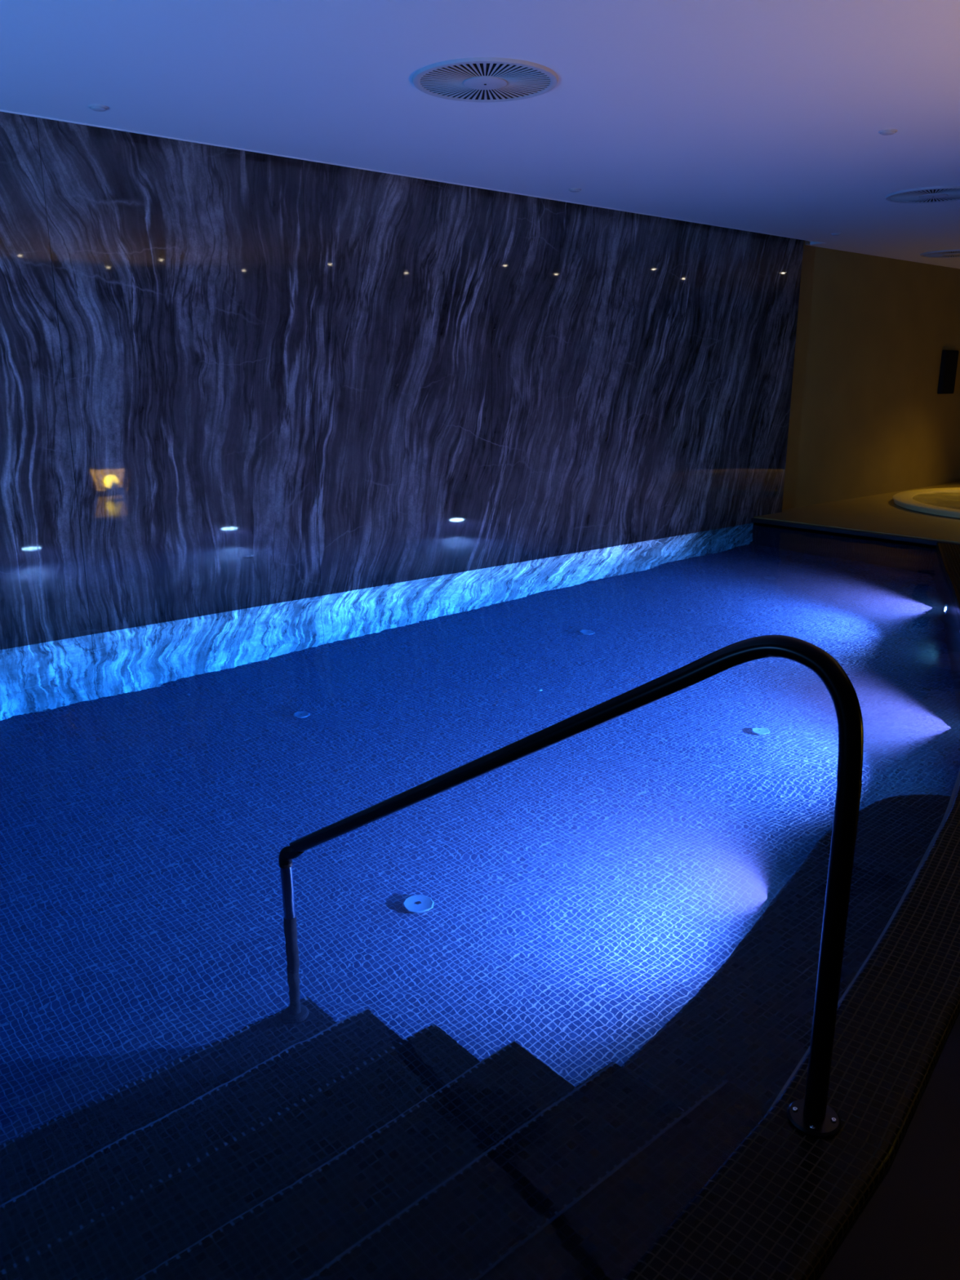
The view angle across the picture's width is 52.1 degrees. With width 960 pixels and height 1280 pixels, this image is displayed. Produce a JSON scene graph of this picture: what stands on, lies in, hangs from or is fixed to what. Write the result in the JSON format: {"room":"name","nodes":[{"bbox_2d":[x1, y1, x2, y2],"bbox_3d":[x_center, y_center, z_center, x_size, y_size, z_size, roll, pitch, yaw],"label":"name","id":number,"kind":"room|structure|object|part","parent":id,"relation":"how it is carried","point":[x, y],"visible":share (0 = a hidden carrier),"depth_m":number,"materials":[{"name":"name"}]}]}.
{"room":"indoor swimming pool","nodes":[
{"label":"indoor swimming pool","id":0,"kind":"room"},
{"bbox_2d":[0,111,804,649],"bbox_3d":[-1.569,-1.079,6.415,12.585,4.422,0.250,-13,20,-40],"label":"wall","id":1,"kind":"structure","parent":0,"point":[230,379],"depth_m":6.59,"materials":[{"name":"stone"}]},
{"bbox_2d":[0,109,826,243],"bbox_3d":[-1.331,-2.900,5.804,12.793,0.026,0.012,-13,20,-40],"label":"trim","id":2,"kind":"structure","parent":1,"relation":"attached to","point":[5,111],"depth_m":6.21,"materials":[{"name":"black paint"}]},
{"bbox_2d":[0,0,959,268],"bbox_3d":[4.397,-2.703,4.914,20.200,0.100,9.390,-13,20,-40],"label":"ceiling","id":3,"kind":"structure","parent":0,"point":[762,116],"depth_m":4.65,"materials":[{"name":"white paint"}]},
{"bbox_2d":[88,104,108,111],"bbox_3d":[-1.883,-2.626,4.848,0.094,0.015,0.094,-13,20,-40],"label":"cap","id":4,"kind":"object","parent":3,"relation":"attached to","point":[100,108],"visible":1,"depth_m":4.83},
{"bbox_2d":[412,57,558,102],"bbox_3d":[0.024,-2.503,4.405,0.654,0.020,0.654,-13,20,-40],"label":"ceiling vent","id":5,"kind":"object","parent":3,"relation":"in","point":[477,79],"visible":1,"depth_m":4.35,"materials":[{"name":"white metal"}]},
{"bbox_2d":[568,188,581,192],"bbox_3d":[0.679,-3.214,7.016,0.094,0.015,0.094,-13,20,-40],"label":"cap","id":6,"kind":"object","parent":3,"relation":"attached to","point":[574,190],"visible":1,"depth_m":6.99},
{"bbox_2d":[831,233,841,235],"bbox_3d":[3.354,-3.817,9.240,0.094,0.015,0.094,-13,20,-40],"label":"cap","id":7,"kind":"object","parent":3,"relation":"attached to","point":[833,234],"visible":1,"depth_m":9.21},
{"bbox_2d":[878,128,897,135],"bbox_3d":[2.218,-2.758,5.335,0.094,0.015,0.094,-13,20,-40],"label":"cap","id":8,"kind":"object","parent":3,"relation":"attached to","point":[889,131],"visible":1,"depth_m":5.31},
{"bbox_2d":[885,186,959,203],"bbox_3d":[3.328,-3.262,7.205,0.654,0.020,0.654,-13,20,-40],"label":"ceiling vent","id":9,"kind":"object","parent":3,"relation":"in","point":[938,193],"visible":1,"depth_m":7.19,"materials":[{"name":"white metal"}]},
{"bbox_3d":[3.328,-3.264,7.204,0.589,0.001,0.589,-13,20,-40],"label":"plate","id":10,"kind":"part","parent":9,"relation":"part of","materials":[{"name":"white metal"}]},
{"bbox_2d":[920,249,959,257],"bbox_3d":[5.163,-4.217,10.722,0.654,0.020,0.654,-13,20,-40],"label":"ceiling vent","id":11,"kind":"object","parent":3,"relation":"in","point":[947,253],"visible":1,"depth_m":10.72,"materials":[{"name":"white metal"}]},
{"bbox_2d":[923,251,959,257],"bbox_3d":[5.163,-4.216,10.722,0.589,0.002,0.589,-13,20,-40],"label":"grille","id":12,"kind":"object","parent":11,"relation":"attached to","point":[931,254],"depth_m":10.73,"materials":[{"name":"white metal"}]},
{"bbox_2d":[753,522,935,546],"bbox_3d":[3.744,-0.385,9.627,0.300,1.402,2.375,-13,20,-40],"label":"wall","id":13,"kind":"structure","parent":0,"point":[753,522],"depth_m":9.46,"materials":[{"name":"tile"}]},
{"bbox_2d":[751,517,959,545],"bbox_3d":[3.551,-1.036,9.413,0.062,0.042,2.175,-13,20,-40],"label":"coping","id":14,"kind":"object","parent":13,"relation":"on","point":[900,538],"visible":1,"depth_m":9.38,"materials":[{"name":"black stone"}]},
{"bbox_2d":[753,481,959,545],"bbox_3d":[6.781,-1.620,11.864,8.140,0.214,2.900,-13,20,-40],"label":"deck","id":15,"kind":"object","parent":13,"relation":"on","point":[877,513],"visible":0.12,"depth_m":10.12,"materials":[{"name":"tile"}]},
{"bbox_2d":[893,487,959,519],"bbox_3d":[6.125,-1.486,10.822,2.920,0.076,2.920,-13,20,-40],"label":"hot tub","id":16,"kind":"object","parent":15,"relation":"on","point":[944,502],"visible":1,"depth_m":11.00,"materials":[{"name":"beige plastic"}]},
{"bbox_2d":[782,240,959,509],"bbox_3d":[6.036,-3.414,12.826,7.815,3.272,0.215,-13,20,-40],"label":"wall","id":17,"kind":"structure","parent":0,"point":[868,415],"depth_m":11.42,"materials":[{"name":"beige paint"}]},
{"bbox_2d":[937,350,959,394],"bbox_3d":[5.965,-3.429,12.567,0.477,0.536,0.062,-13,20,-40],"label":"wall speaker","id":18,"kind":"object","parent":17,"relation":"attached to","point":[949,358],"visible":1,"depth_m":12.54,"materials":[{"name":"black plastic"}]},
{"bbox_2d":[814,1008,959,1279],"bbox_3d":[5.122,0.275,4.866,20.200,0.120,7.192,-13,20,-40],"label":"floor","id":19,"kind":"structure","parent":0,"point":[908,1228],"depth_m":1.81,"materials":[{"name":"black tile"}]},
{"bbox_3d":[0.170,1.618,4.919,12.360,0.200,5.675,-13,20,-40],"label":"floor","id":20,"kind":"structure","parent":0,"visible":0},
{"bbox_2d":[0,523,959,1279],"bbox_3d":[0.087,0.980,4.616,12.070,1.310,5.395,-13,20,-40],"label":"pool water","id":21,"kind":"object","parent":20,"relation":"on","point":[510,1021],"visible":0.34,"depth_m":2.88,"materials":[{"name":"blue liquid"}]},
{"bbox_3d":[-1.556,1.945,1.171,4.880,1.172,2.186,-13,20,-40],"label":"steps","id":22,"kind":"structure","parent":20,"relation":"on","visible":0},
{"bbox_2d":[278,635,863,1138],"bbox_3d":[0.031,0.850,2.552,1.841,2.043,0.104,13,20,41],"label":"handrail","id":23,"kind":"object","parent":22,"relation":"on","point":[811,1116],"visible":0.87,"depth_m":1.91,"materials":[{"name":"black metal"}]},
{"bbox_3d":[0.802,1.200,3.889,12.143,1.346,3.629,-13,20,-40],"label":"wall","id":24,"kind":"structure","parent":0,"visible":0},
{"bbox_2d":[621,542,959,1279],"bbox_3d":[1.215,0.645,3.448,1.194,0.150,12.630,10,18,31],"label":"pool coping","id":25,"kind":"object","parent":24,"relation":"on","point":[781,1203],"visible":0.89,"depth_m":1.96,"materials":[{"name":"black tile"}]}
]}

